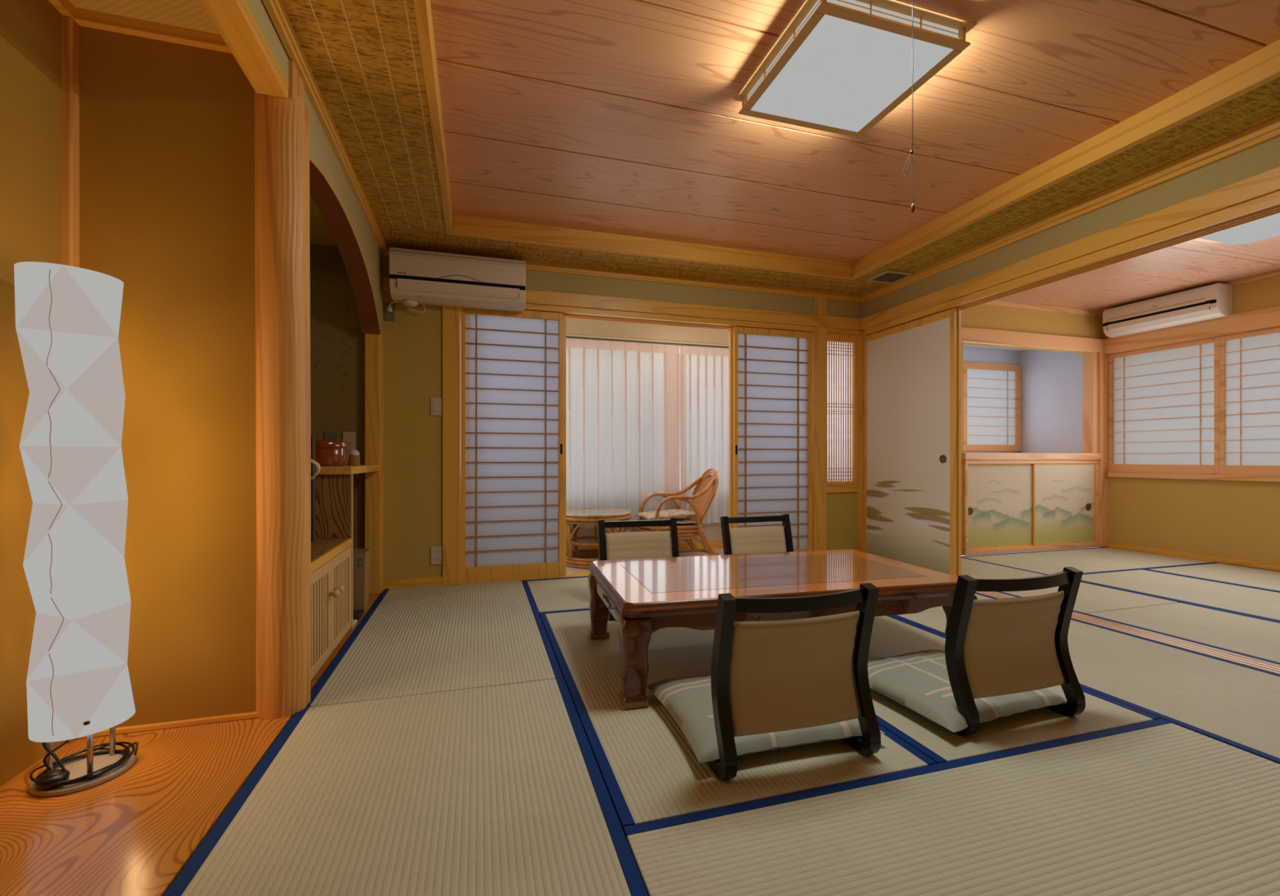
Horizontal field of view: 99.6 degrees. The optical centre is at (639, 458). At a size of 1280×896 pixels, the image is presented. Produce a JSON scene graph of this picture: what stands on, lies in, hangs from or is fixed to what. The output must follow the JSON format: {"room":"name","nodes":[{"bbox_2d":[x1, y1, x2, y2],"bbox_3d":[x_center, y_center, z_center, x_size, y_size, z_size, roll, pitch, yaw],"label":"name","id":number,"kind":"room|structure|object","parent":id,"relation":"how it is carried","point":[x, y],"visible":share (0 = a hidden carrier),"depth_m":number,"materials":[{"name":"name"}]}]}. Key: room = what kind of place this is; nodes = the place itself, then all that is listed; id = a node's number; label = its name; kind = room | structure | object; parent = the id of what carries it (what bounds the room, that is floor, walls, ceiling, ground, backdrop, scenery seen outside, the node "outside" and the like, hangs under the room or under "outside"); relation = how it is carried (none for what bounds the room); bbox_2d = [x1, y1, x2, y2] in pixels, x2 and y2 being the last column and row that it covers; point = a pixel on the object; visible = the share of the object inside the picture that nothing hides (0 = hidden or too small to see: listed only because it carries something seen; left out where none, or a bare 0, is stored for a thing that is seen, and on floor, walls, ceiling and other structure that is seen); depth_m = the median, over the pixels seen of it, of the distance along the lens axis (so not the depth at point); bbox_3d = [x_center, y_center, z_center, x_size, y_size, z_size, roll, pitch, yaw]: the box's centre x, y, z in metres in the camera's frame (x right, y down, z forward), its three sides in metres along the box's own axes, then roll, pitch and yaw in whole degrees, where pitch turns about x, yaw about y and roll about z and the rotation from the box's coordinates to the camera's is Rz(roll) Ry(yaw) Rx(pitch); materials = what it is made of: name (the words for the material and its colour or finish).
{"room":"traditional dwelling","nodes":[
{"label":"traditional dwelling","id":0,"kind":"room"},
{"bbox_2d":[0,0,62,786],"bbox_3d":[-1.235,-0.395,-0.197,0.159,2.449,3.729,0,0,-17],"label":"wall","id":1,"kind":"structure","parent":0,"point":[31,30],"depth_m":1.43,"materials":[{"name":"paint"}]},
{"bbox_2d":[79,25,256,727],"bbox_3d":[-1.458,-0.270,1.704,0.499,2.199,0.059,0,0,-17],"label":"wall","id":2,"kind":"structure","parent":0,"point":[166,129],"depth_m":1.68,"materials":[{"name":"paint"}]},
{"bbox_2d":[62,15,79,742],"bbox_3d":[-1.680,-0.230,1.591,0.034,2.120,0.040,0,0,-17],"label":"trim","id":3,"kind":"structure","parent":2,"relation":"attached to","point":[70,28],"depth_m":1.58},
{"bbox_2d":[75,711,258,738],"bbox_3d":[-1.448,0.822,1.669,0.499,0.015,0.016,0,0,-17],"label":"trim","id":4,"kind":"structure","parent":2,"relation":"attached to","point":[184,722],"depth_m":1.67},
{"bbox_2d":[0,589,383,895],"bbox_3d":[-1.150,0.880,0.742,0.620,0.099,5.479,0,0,-17],"label":"floor","id":5,"kind":"structure","parent":0,"point":[131,833],"depth_m":1.27,"materials":[{"name":"wood"}]},
{"bbox_2d":[13,261,138,796],"bbox_3d":[-1.466,0.177,1.413,0.219,1.305,0.207,0,0,-17],"label":"floor lamp","id":6,"kind":"object","parent":5,"relation":"on","point":[68,317],"visible":1,"depth_m":1.36,"materials":[{"name":"white"}]},
{"bbox_2d":[35,768,70,790],"bbox_3d":[-1.465,0.799,1.350,0.059,0.032,0.056,0,0,-17],"label":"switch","id":7,"kind":"object","parent":6,"relation":"attached to","point":[58,779],"depth_m":1.34,"materials":[{"name":"black plastic"}]},
{"bbox_2d":[254,57,311,719],"bbox_3d":[-1.188,-0.250,1.797,0.157,2.160,0.164,0,0,-17],"label":"pillar","id":8,"kind":"structure","parent":5,"relation":"on","point":[282,124],"depth_m":1.73,"materials":[{"name":"wood"}]},
{"bbox_2d":[310,474,352,680],"bbox_3d":[-1.527,0.449,2.150,0.603,0.742,0.812,0,0,-17],"label":"base cabinet","id":9,"kind":"object","parent":5,"relation":"on","point":[331,551],"visible":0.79,"depth_m":2.42,"materials":[{"name":"brown wood"}]},
{"bbox_2d":[311,435,315,542],"bbox_3d":[-1.479,0.146,2.084,0.397,0.469,0.118,0,0,-17],"label":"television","id":10,"kind":"object","parent":9,"relation":"on","point":[313,437],"visible":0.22,"depth_m":2.12,"materials":[{"name":"black plastic"}]},
{"bbox_2d":[352,547,370,611],"bbox_3d":[-1.537,0.667,2.954,0.092,0.325,0.143,0,0,-17],"label":"box","id":11,"kind":"object","parent":5,"relation":"on","point":[361,557],"visible":0.82,"depth_m":2.90,"materials":[{"name":"brown cardboard"}]},
{"bbox_2d":[69,0,337,245],"bbox_3d":[-1.357,-1.380,1.296,0.539,0.179,4.259,0,0,-17],"label":"ceiling","id":12,"kind":"structure","parent":0,"point":[188,14],"depth_m":1.61,"materials":[{"name":"brown wood"}]},
{"bbox_2d":[245,0,383,548],"bbox_3d":[-1.225,-0.395,0.782,0.739,2.449,5.599,0,0,-17],"label":"wall","id":13,"kind":"structure","parent":0,"point":[337,340],"depth_m":3.28,"materials":[{"name":"paint"}]},
{"bbox_2d":[48,0,231,53],"bbox_3d":[-1.119,-1.307,0.512,0.472,0.038,2.422,0,0,-17],"label":"trim","id":14,"kind":"structure","parent":13,"relation":"attached to","point":[82,17],"depth_m":1.64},
{"bbox_2d":[200,0,288,97],"bbox_3d":[-0.658,-1.176,0.005,0.091,0.047,3.584,0,0,-17],"label":"trim","id":15,"kind":"structure","parent":13,"relation":"attached to","point":[234,20],"depth_m":1.51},
{"bbox_2d":[262,0,387,254],"bbox_3d":[-0.833,-1.307,0.811,0.032,0.050,5.430,0,0,-17],"label":"trim","id":16,"kind":"structure","parent":13,"relation":"attached to","point":[276,11],"depth_m":1.97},
{"bbox_2d":[309,156,380,333],"bbox_3d":[-1.406,-0.934,2.524,0.100,0.354,1.601,0,0,-17],"label":"trim","id":17,"kind":"structure","parent":13,"relation":"attached to","point":[320,190],"depth_m":2.70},
{"bbox_2d":[315,464,379,474],"bbox_3d":[-1.766,0.059,2.891,0.568,0.037,0.810,0,0,-17],"label":"wall shelf","id":18,"kind":"object","parent":13,"relation":"attached to","point":[340,469],"visible":0.47,"depth_m":2.58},
{"bbox_2d":[315,440,350,466],"bbox_3d":[-1.656,-0.027,2.809,0.270,0.133,0.270,0,0,-17],"label":"tub","id":19,"kind":"object","parent":18,"relation":"on","point":[328,452],"visible":0.5,"depth_m":2.73,"materials":[{"name":"brown"}]},
{"bbox_2d":[315,447,348,466],"bbox_3d":[-1.656,-0.009,2.809,0.252,0.097,0.252,0,0,-17],"label":"bowl","id":20,"kind":"object","parent":19,"relation":"on","point":[325,456],"depth_m":2.73,"materials":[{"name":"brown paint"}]},
{"bbox_2d":[364,333,383,594],"bbox_3d":[-1.649,0.032,3.360,0.084,1.596,0.140,0,0,-17],"label":"trim","id":21,"kind":"structure","parent":13,"relation":"attached to","point":[374,343],"depth_m":3.30,"materials":[{"name":"wood"}]},
{"bbox_2d":[382,255,861,579],"bbox_3d":[-0.024,-0.345,4.434,4.009,2.550,1.008,0,0,-17],"label":"wall","id":22,"kind":"structure","parent":0,"point":[413,342],"depth_m":3.52,"materials":[{"name":"paint"}]},
{"bbox_2d":[383,576,442,589],"bbox_3d":[0.085,0.801,3.946,3.580,0.058,0.025,0,0,-17],"label":"baseboard","id":23,"kind":"structure","parent":22,"relation":"attached to","point":[433,580],"depth_m":3.47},
{"bbox_2d":[430,396,441,415],"bbox_3d":[-1.327,-0.337,3.521,0.068,0.118,0.011,0,0,-17],"label":"light switch","id":24,"kind":"object","parent":22,"relation":"attached to","point":[435,402],"visible":1,"depth_m":3.52,"materials":[{"name":"beige plastic"}]},
{"bbox_2d":[442,305,460,585],"bbox_3d":[-1.254,-0.113,3.603,0.110,1.886,0.138,0,0,-17],"label":"trim","id":25,"kind":"structure","parent":22,"relation":"attached to","point":[451,314],"depth_m":3.54,"materials":[{"name":"wood"}]},
{"bbox_2d":[386,247,525,312],"bbox_3d":[-1.172,-1.105,3.465,0.848,0.355,0.206,0,0,-17],"label":"air conditioner","id":26,"kind":"object","parent":22,"relation":"attached to","point":[416,277],"visible":1,"depth_m":3.39,"materials":[{"name":"beige plastic"}]},
{"bbox_2d":[460,306,563,582],"bbox_3d":[-0.864,-0.092,3.685,0.681,1.839,0.028,0,0,-17],"label":"door","id":27,"kind":"structure","parent":22,"relation":"in","point":[512,362],"depth_m":3.69,"materials":[{"name":"paper"}]},
{"bbox_2d":[460,571,590,584],"bbox_3d":[0.083,0.844,4.010,2.693,0.033,0.123,0,0,-17],"label":"trim","id":28,"kind":"structure","parent":22,"relation":"attached to","point":[574,574],"depth_m":3.77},
{"bbox_2d":[563,314,565,575],"bbox_3d":[-0.848,-0.092,3.729,0.676,1.839,0.027,0,0,-17],"label":"door","id":29,"kind":"structure","parent":22,"relation":"in","point":[564,315],"depth_m":3.81,"materials":[{"name":"brown wood"}]},
{"bbox_2d":[382,276,860,329],"bbox_3d":[0.097,-1.101,3.961,3.609,0.092,0.064,0,0,-17],"label":"trim","id":30,"kind":"structure","parent":22,"relation":"attached to","point":[532,296],"depth_m":3.99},
{"bbox_2d":[382,247,860,302],"bbox_3d":[0.096,-1.309,3.935,3.605,0.047,0.037,0,0,-17],"label":"trim","id":31,"kind":"structure","parent":22,"relation":"attached to","point":[529,265],"depth_m":3.98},
{"bbox_2d":[565,541,723,551],"bbox_3d":[-0.124,0.804,4.786,3.699,0.057,0.018,0,0,-17],"label":"baseboard","id":32,"kind":"structure","parent":22,"relation":"attached to","point":[713,544],"depth_m":4.97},
{"bbox_2d":[565,333,728,495],"bbox_3d":[0.054,-0.365,4.890,2.300,1.409,0.060,0,0,-17],"label":"window","id":33,"kind":"structure","parent":22,"relation":"in","point":[570,335],"depth_m":4.86,"materials":[{"name":"beige"}]},
{"bbox_2d":[565,335,728,348],"bbox_3d":[0.037,-1.030,4.790,2.510,0.016,0.020,0,0,-17],"label":"rail","id":34,"kind":"object","parent":22,"relation":"attached to","point":[566,336],"visible":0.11,"depth_m":4.78,"materials":[{"name":"wood"}]},
{"bbox_2d":[565,337,679,528],"bbox_3d":[-0.378,-0.209,4.649,1.535,1.620,0.036,0,0,-17],"label":"curtain","id":35,"kind":"object","parent":34,"relation":"hanging from","point":[623,398],"visible":0.52,"depth_m":4.72,"materials":[{"name":"fabric"}]},
{"bbox_2d":[680,345,728,524],"bbox_3d":[0.785,-0.209,4.996,0.878,1.620,0.036,0,0,-17],"label":"curtain","id":36,"kind":"object","parent":34,"relation":"hanging from","point":[704,377],"visible":0.46,"depth_m":4.95,"materials":[{"name":"fabric"}]},
{"bbox_2d":[524,302,862,334],"bbox_3d":[0.318,-1.031,4.075,3.179,0.046,0.131,0,0,-17],"label":"trim","id":37,"kind":"structure","parent":22,"relation":"attached to","point":[570,312],"depth_m":4.01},
{"bbox_2d":[728,327,733,528],"bbox_3d":[1.020,-0.092,4.287,0.682,1.839,0.027,0,0,-17],"label":"door","id":38,"kind":"structure","parent":22,"relation":"in","point":[731,329],"depth_m":4.18,"materials":[{"name":"brown wood"}]},
{"bbox_2d":[733,326,812,551],"bbox_3d":[1.050,-0.092,4.256,0.686,1.839,0.028,0,0,-17],"label":"door","id":39,"kind":"structure","parent":22,"relation":"in","point":[772,368],"depth_m":4.26,"materials":[{"name":"paper"}]},
{"bbox_2d":[812,297,826,550],"bbox_3d":[1.429,-0.240,4.404,0.111,2.139,0.137,0,0,-17],"label":"trim","id":40,"kind":"structure","parent":22,"relation":"attached to","point":[819,335],"depth_m":4.34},
{"bbox_2d":[826,333,857,484],"bbox_3d":[1.654,-0.398,4.449,0.344,1.233,0.059,0,0,-17],"label":"window","id":41,"kind":"structure","parent":22,"relation":"in","point":[842,349],"depth_m":4.45,"materials":[{"name":"paper"}]},
{"bbox_2d":[826,484,858,492],"bbox_3d":[1.645,0.248,4.428,0.314,0.058,0.054,0,0,-17],"label":"trim","id":42,"kind":"structure","parent":22,"relation":"attached to","point":[829,488],"depth_m":4.40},
{"bbox_2d":[565,546,724,573],"bbox_3d":[0.029,0.881,4.449,3.799,0.096,0.769,0,0,-17],"label":"floor","id":43,"kind":"structure","parent":0,"point":[720,550],"depth_m":4.67,"materials":[{"name":"carpet"}]},
{"bbox_2d":[565,507,631,568],"bbox_3d":[-0.363,0.627,4.311,0.595,0.411,0.595,0,0,-17],"label":"table","id":44,"kind":"object","parent":43,"relation":"on","point":[587,515],"visible":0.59,"depth_m":4.14,"materials":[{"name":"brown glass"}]},
{"bbox_2d":[571,535,598,546],"bbox_3d":[-0.363,0.658,4.311,0.433,0.024,0.433,0,0,-17],"label":"shelf","id":45,"kind":"object","parent":44,"relation":"attached to","point":[575,539],"depth_m":4.31,"materials":[{"name":"wicker"}]},
{"bbox_2d":[635,466,720,555],"bbox_3d":[0.317,0.457,4.566,0.711,0.755,0.471,0,0,-17],"label":"rattan armchair","id":46,"kind":"object","parent":43,"relation":"on","point":[704,491],"visible":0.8,"depth_m":4.47,"materials":[{"name":"wicker"}]},
{"bbox_2d":[641,517,697,524],"bbox_3d":[0.250,0.525,4.546,0.400,0.034,0.380,0,0,-17],"label":"seat cushion","id":47,"kind":"object","parent":46,"relation":"on","point":[679,521],"visible":0.3,"depth_m":4.43,"materials":[{"name":"white fabric"}]},
{"bbox_2d":[635,508,699,519],"bbox_3d":[0.222,0.472,4.538,0.459,0.070,0.400,0,0,-17],"label":"seat cushion","id":48,"kind":"object","parent":47,"relation":"on","point":[666,513],"visible":0.88,"depth_m":4.41,"materials":[{"name":"fabric"}]},
{"bbox_2d":[280,0,1279,295],"bbox_3d":[0.885,-1.400,1.318,3.650,0.140,5.520,0,0,-17],"label":"ceiling","id":49,"kind":"structure","parent":0,"point":[363,57],"depth_m":2.36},
{"bbox_2d":[866,269,913,283],"bbox_3d":[1.826,-1.324,3.952,0.236,0.012,0.224,0,0,-17],"label":"ceiling vent","id":50,"kind":"object","parent":49,"relation":"in","point":[888,276],"visible":1,"depth_m":3.94,"materials":[{"name":"beige plastic"}]},
{"bbox_2d":[871,272,907,282],"bbox_3d":[1.826,-1.324,3.952,0.191,0.008,0.179,0,0,-17],"label":"grille","id":51,"kind":"object","parent":50,"relation":"attached to","point":[882,277],"depth_m":3.95,"materials":[{"name":"grey"}]},
{"bbox_2d":[430,0,1279,262],"bbox_3d":[0.983,-1.528,1.077,2.899,0.184,5.398,0,0,-17],"label":"ceiling","id":52,"kind":"structure","parent":0,"point":[618,117],"depth_m":2.24,"materials":[{"name":"brown wood"}]},
{"bbox_2d":[413,0,453,235],"bbox_3d":[-0.400,-1.387,0.768,0.037,0.124,5.099,0,0,-17],"label":"trim","id":53,"kind":"structure","parent":52,"relation":"attached to","point":[423,13],"depth_m":2.01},
{"bbox_2d":[453,213,852,279],"bbox_3d":[0.224,-1.387,3.595,2.774,0.124,0.036,0,0,-17],"label":"trim","id":54,"kind":"structure","parent":52,"relation":"attached to","point":[463,225],"depth_m":3.52,"materials":[{"name":"wood"}]},
{"bbox_2d":[734,0,977,213],"bbox_3d":[0.731,-1.093,1.919,0.582,0.686,0.582,0,0,-17],"label":"ceiling light","id":55,"kind":"object","parent":52,"relation":"attached to","point":[841,67],"visible":1,"depth_m":1.84,"materials":[{"name":"plastic"}]},
{"bbox_2d":[750,13,953,132],"bbox_3d":[0.728,-1.343,1.929,0.493,0.004,0.472,0,0,-17],"label":"diffuser","id":56,"kind":"object","parent":55,"relation":"attached to","point":[845,72],"depth_m":1.88,"materials":[{"name":"plastic"}]},
{"bbox_2d":[746,0,958,101],"bbox_3d":[0.728,-1.373,1.929,0.510,0.055,0.488,0,0,-17],"label":"diffuser","id":57,"kind":"object","parent":55,"relation":"attached to","point":[840,55],"depth_m":1.81,"materials":[{"name":"plastic"}]},
{"bbox_2d":[849,39,1279,279],"bbox_3d":[2.295,-1.387,1.572,0.037,0.124,5.099,0,0,-17],"label":"trim","id":58,"kind":"structure","parent":52,"relation":"attached to","point":[1262,66],"depth_m":2.38,"materials":[{"name":"wood"}]},
{"bbox_2d":[961,303,1103,555],"bbox_3d":[3.150,-0.395,5.146,2.819,2.449,0.780,0,0,-17],"label":"wall","id":59,"kind":"structure","parent":0,"point":[1052,381],"depth_m":5.31,"materials":[{"name":"paint"}]},
{"bbox_2d":[857,334,862,551],"bbox_3d":[1.815,-0.093,4.458,0.031,1.845,0.034,0,0,-17],"label":"trim","id":60,"kind":"structure","parent":59,"relation":"attached to","point":[860,336],"depth_m":4.44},
{"bbox_2d":[861,329,866,551],"bbox_3d":[1.857,-0.120,4.467,0.056,1.899,0.099,0,0,-17],"label":"trim","id":61,"kind":"structure","parent":59,"relation":"attached to","point":[861,330],"depth_m":4.44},
{"bbox_2d":[863,307,956,576],"bbox_3d":[1.966,-0.084,4.006,0.025,1.823,0.877,0,0,-17],"label":"door","id":62,"kind":"structure","parent":59,"relation":"in","point":[910,368],"depth_m":3.93,"materials":[{"name":"paper"}]},
{"bbox_2d":[956,307,961,576],"bbox_3d":[2.001,-0.085,4.005,0.021,1.822,0.867,0,0,-17],"label":"door","id":63,"kind":"structure","parent":59,"relation":"in","point":[958,310],"depth_m":3.59,"materials":[{"name":"wood"}]},
{"bbox_2d":[963,360,1021,450],"bbox_3d":[3.337,-0.533,5.541,1.465,0.914,0.040,0,0,-17],"label":"window","id":64,"kind":"structure","parent":59,"relation":"in","point":[992,392],"depth_m":5.64,"materials":[{"name":"paper"}]},
{"bbox_2d":[961,326,1103,351],"bbox_3d":[3.149,-1.052,4.730,2.538,0.124,0.054,0,0,-17],"label":"trim","id":65,"kind":"structure","parent":59,"relation":"attached to","point":[969,335],"depth_m":4.80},
{"bbox_2d":[984,299,1102,316],"bbox_3d":[3.155,-1.355,4.728,2.549,0.040,0.026,0,0,-17],"label":"trim","id":66,"kind":"structure","parent":59,"relation":"attached to","point":[1002,303],"depth_m":4.86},
{"bbox_2d":[1083,351,1097,453],"bbox_3d":[4.249,-0.485,5.101,0.060,1.030,0.095,0,0,-17],"label":"trim","id":67,"kind":"structure","parent":59,"relation":"attached to","point":[1090,359],"depth_m":5.07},
{"bbox_2d":[1097,351,1107,546],"bbox_3d":[4.330,-0.085,5.101,0.105,1.830,0.100,0,0,-17],"label":"trim","id":68,"kind":"structure","parent":59,"relation":"attached to","point":[1102,357],"depth_m":5.05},
{"bbox_2d":[861,136,1279,318],"bbox_3d":[2.633,-1.370,1.861,0.070,0.500,5.460,0,0,-17],"label":"wall partition","id":69,"kind":"structure","parent":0,"point":[1265,156],"depth_m":2.71,"materials":[{"name":"paint"}]},
{"bbox_2d":[859,115,1279,303],"bbox_3d":[2.588,-1.299,1.831,0.036,0.065,5.429,0,0,-17],"label":"trim","id":70,"kind":"structure","parent":69,"relation":"attached to","point":[1269,130],"depth_m":2.68,"materials":[{"name":"wood"}]},
{"bbox_2d":[859,165,1279,329],"bbox_3d":[2.609,-1.095,1.840,0.067,0.089,5.434,0,0,-17],"label":"trim","id":71,"kind":"structure","parent":69,"relation":"attached to","point":[1267,182],"depth_m":2.70,"materials":[{"name":"wood"}]},
{"bbox_2d":[863,190,1279,335],"bbox_3d":[2.647,-1.022,1.833,0.108,0.055,5.400,0,0,-17],"label":"trim","id":72,"kind":"structure","parent":69,"relation":"attached to","point":[1268,205],"depth_m":2.68,"materials":[{"name":"wood"}]},
{"bbox_2d":[997,235,1279,311],"bbox_3d":[3.944,-1.482,2.135,2.619,0.214,5.562,0,0,-17],"label":"ceiling","id":73,"kind":"structure","parent":0,"point":[1195,263],"depth_m":4.06,"materials":[{"name":"brown wood"}]},
{"bbox_2d":[1198,213,1279,244],"bbox_3d":[3.522,-1.339,2.992,0.600,0.072,0.600,0,0,-17],"label":"ceiling light","id":74,"kind":"object","parent":73,"relation":"attached to","point":[1268,227],"visible":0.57,"depth_m":3.13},
{"bbox_2d":[1103,275,1279,564],"bbox_3d":[5.200,-0.395,2.595,0.150,2.449,5.400,0,0,-17],"label":"wall","id":75,"kind":"structure","parent":0,"point":[1235,519],"depth_m":4.38,"materials":[{"name":"paint"}]},
{"bbox_2d":[1108,336,1219,474],"bbox_3d":[4.508,-0.420,4.685,0.030,1.100,0.789,0,0,-17],"label":"window","id":76,"kind":"structure","parent":75,"relation":"in","point":[1166,400],"depth_m":4.64,"materials":[{"name":"paper"}]},
{"bbox_2d":[1102,282,1232,337],"bbox_3d":[4.425,-1.230,4.582,0.196,0.253,0.800,0,0,-17],"label":"air conditioner","id":77,"kind":"object","parent":75,"relation":"attached to","point":[1215,300],"visible":1,"depth_m":4.46,"materials":[{"name":"beige"}]},
{"bbox_2d":[1103,305,1279,354],"bbox_3d":[5.124,-1.042,2.526,0.055,0.145,5.310,0,0,-17],"label":"trim","id":78,"kind":"structure","parent":75,"relation":"attached to","point":[1267,317],"depth_m":4.39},
{"bbox_2d":[1106,542,1279,570],"bbox_3d":[5.138,0.807,2.525,0.019,0.044,5.299,0,0,-17],"label":"baseboard","id":79,"kind":"structure","parent":75,"relation":"attached to","point":[1177,553],"depth_m":4.42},
{"bbox_2d":[1107,471,1279,481],"bbox_3d":[4.809,0.151,3.590,0.049,0.042,3.029,0,0,-17],"label":"trim","id":80,"kind":"structure","parent":75,"relation":"attached to","point":[1155,475],"depth_m":4.40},
{"bbox_2d":[1219,326,1279,475],"bbox_3d":[4.730,-0.420,3.944,0.030,1.100,0.757,0,0,-17],"label":"window","id":81,"kind":"structure","parent":75,"relation":"in","point":[1250,361],"depth_m":4.14,"materials":[{"name":"paper"}]},
{"bbox_2d":[1225,270,1279,285],"bbox_3d":[5.126,-1.361,2.531,0.030,0.030,5.318,0,0,-17],"label":"trim","id":82,"kind":"structure","parent":75,"relation":"attached to","point":[1276,273],"depth_m":4.09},
{"bbox_3d":[0.862,0.916,1.343,3.580,0.068,5.480,0,0,-17],"label":"floor","id":83,"kind":"structure","parent":0,"visible":0},
{"bbox_2d":[164,676,648,895],"bbox_3d":[-0.461,0.854,1.083,0.882,0.051,1.758,0,0,-17],"label":"mat","id":84,"kind":"object","parent":83,"relation":"on","point":[499,789],"visible":0.88,"depth_m":1.28,"materials":[{"name":"wicker"}]},
{"bbox_2d":[306,579,563,706],"bbox_3d":[-0.957,0.854,2.744,0.881,0.051,1.702,0,0,-17],"label":"mat","id":85,"kind":"object","parent":83,"relation":"on","point":[411,641],"visible":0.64,"depth_m":2.39,"materials":[{"name":"wicker"}]},
{"bbox_2d":[526,575,589,614],"bbox_3d":[0.195,0.854,3.542,1.778,0.051,0.832,0,0,-17],"label":"mat","id":86,"kind":"object","parent":83,"relation":"on","point":[562,594],"visible":0.18,"depth_m":3.31,"materials":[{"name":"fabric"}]},
{"bbox_2d":[539,609,936,831],"bbox_3d":[0.137,0.854,2.180,0.886,0.050,1.736,0,0,-17],"label":"mat","id":87,"kind":"object","parent":83,"relation":"on","point":[650,771],"visible":0.39,"depth_m":1.53,"materials":[{"name":"wicker"}]},
{"bbox_2d":[597,517,679,620],"bbox_3d":[0.026,0.591,2.987,0.465,0.478,0.390,0,0,-15],"label":"chair","id":88,"kind":"object","parent":87,"relation":"on","point":[649,544],"visible":0.37,"depth_m":3.13,"materials":[{"name":"fabric"}]},
{"bbox_2d":[587,548,977,709],"bbox_3d":[0.543,0.655,2.337,1.433,0.346,0.805,0,0,-14],"label":"table","id":89,"kind":"object","parent":87,"relation":"on","point":[645,596],"visible":0.79,"depth_m":2.08,"materials":[{"name":"brown wood"}]},
{"bbox_2d":[706,582,880,779],"bbox_3d":[0.388,0.591,1.605,0.465,0.478,0.390,0,0,-16],"label":"chair","id":90,"kind":"object","parent":87,"relation":"on","point":[779,675],"visible":0.96,"depth_m":1.44,"materials":[{"name":"fabric"}]},
{"bbox_2d":[645,672,885,763],"bbox_3d":[0.363,0.777,1.721,0.575,0.068,0.500,0,0,-16],"label":"floor cushion","id":91,"kind":"object","parent":90,"relation":"on","point":[688,700],"visible":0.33,"depth_m":1.54,"materials":[{"name":"fabric"}]},
{"bbox_2d":[623,718,1279,895],"bbox_3d":[0.938,0.854,1.052,1.777,0.051,0.877,0,0,-17],"label":"mat","id":92,"kind":"object","parent":83,"relation":"on","point":[1159,806],"visible":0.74,"depth_m":1.20,"materials":[{"name":"wicker"}]},
{"bbox_2d":[867,614,1159,763],"bbox_3d":[0.990,0.854,2.435,0.887,0.052,1.737,0,0,-17],"label":"mat","id":93,"kind":"object","parent":83,"relation":"on","point":[891,636],"visible":0.24,"depth_m":1.71,"materials":[{"name":"wicker"}]},
{"bbox_2d":[720,513,793,554],"bbox_3d":[0.768,0.591,3.209,0.465,0.478,0.390,0,0,-19],"label":"chair","id":94,"kind":"object","parent":93,"relation":"on","point":[769,539],"visible":0.45,"depth_m":3.35,"materials":[{"name":"fabric"}]},
{"bbox_2d":[945,566,1085,735],"bbox_3d":[1.137,0.591,1.828,0.465,0.478,0.390,0,0,-17],"label":"chair","id":95,"kind":"object","parent":93,"relation":"on","point":[994,646],"visible":0.91,"depth_m":1.66,"materials":[{"name":"fabric"}]},
{"bbox_2d":[867,648,1066,732],"bbox_3d":[1.060,0.777,1.890,0.535,0.068,0.500,0,0,-22],"label":"floor cushion","id":96,"kind":"object","parent":95,"relation":"on","point":[919,681],"visible":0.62,"depth_m":1.75,"materials":[{"name":"fabric"}]},
{"bbox_2d":[891,610,1279,764],"bbox_3d":[1.992,0.854,2.139,0.857,0.051,1.757,0,0,-17],"label":"mat","id":97,"kind":"object","parent":83,"relation":"on","point":[1236,704],"visible":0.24,"depth_m":2.00,"materials":[{"name":"wicker"}]},
{"bbox_3d":[3.898,0.916,2.186,2.720,0.068,5.360,0,0,-17],"label":"floor","id":98,"kind":"structure","parent":0,"visible":0},
{"bbox_2d":[961,452,1101,555],"bbox_3d":[3.447,0.391,5.182,1.669,0.877,0.760,0,0,-17],"label":"base cabinet","id":99,"kind":"object","parent":98,"relation":"on","point":[1013,502],"visible":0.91,"depth_m":4.83,"materials":[{"name":"paper"}]},
{"bbox_2d":[961,452,1101,459],"bbox_3d":[3.447,-0.017,5.182,1.669,0.062,0.759,0,0,-17],"label":"shelf","id":100,"kind":"object","parent":99,"relation":"attached to","point":[965,455],"depth_m":4.78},
{"bbox_2d":[961,556,1181,613],"bbox_3d":[2.529,0.854,3.735,0.814,0.051,1.509,0,0,-17],"label":"mat","id":101,"kind":"object","parent":98,"relation":"on","point":[1091,597],"visible":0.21,"depth_m":3.33,"materials":[{"name":"wicker"}]},
{"bbox_2d":[961,546,1217,574],"bbox_3d":[3.659,0.854,4.438,1.746,0.050,0.808,0,0,-17],"label":"mat","id":102,"kind":"object","parent":98,"relation":"on","point":[1095,559],"visible":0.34,"depth_m":4.39,"materials":[{"name":"wicker"}]},
{"bbox_2d":[975,591,1279,674],"bbox_3d":[2.599,0.854,1.840,0.132,0.052,5.440,0,0,-17],"label":"trim","id":103,"kind":"structure","parent":98,"relation":"on","point":[1260,664],"depth_m":2.45,"materials":[{"name":"brown wood"}]},
{"bbox_2d":[1080,568,1279,621],"bbox_3d":[3.605,0.854,3.079,0.867,0.052,1.757,0,0,-17],"label":"mat","id":104,"kind":"object","parent":98,"relation":"on","point":[1247,600],"visible":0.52,"depth_m":3.39,"materials":[{"name":"wicker"}]},
{"bbox_2d":[1081,601,1279,664],"bbox_3d":[2.995,0.854,2.172,0.814,0.051,1.748,0,0,-17],"label":"mat","id":105,"kind":"object","parent":98,"relation":"on","point":[1251,636],"visible":0.76,"depth_m":2.67,"materials":[{"name":"wicker"}]},
{"bbox_2d":[1146,562,1279,591],"bbox_3d":[4.443,0.854,3.330,0.877,0.051,1.757,0,0,-17],"label":"mat","id":106,"kind":"object","parent":98,"relation":"on","point":[1266,579],"visible":0.72,"depth_m":3.89,"materials":[{"name":"wicker"}]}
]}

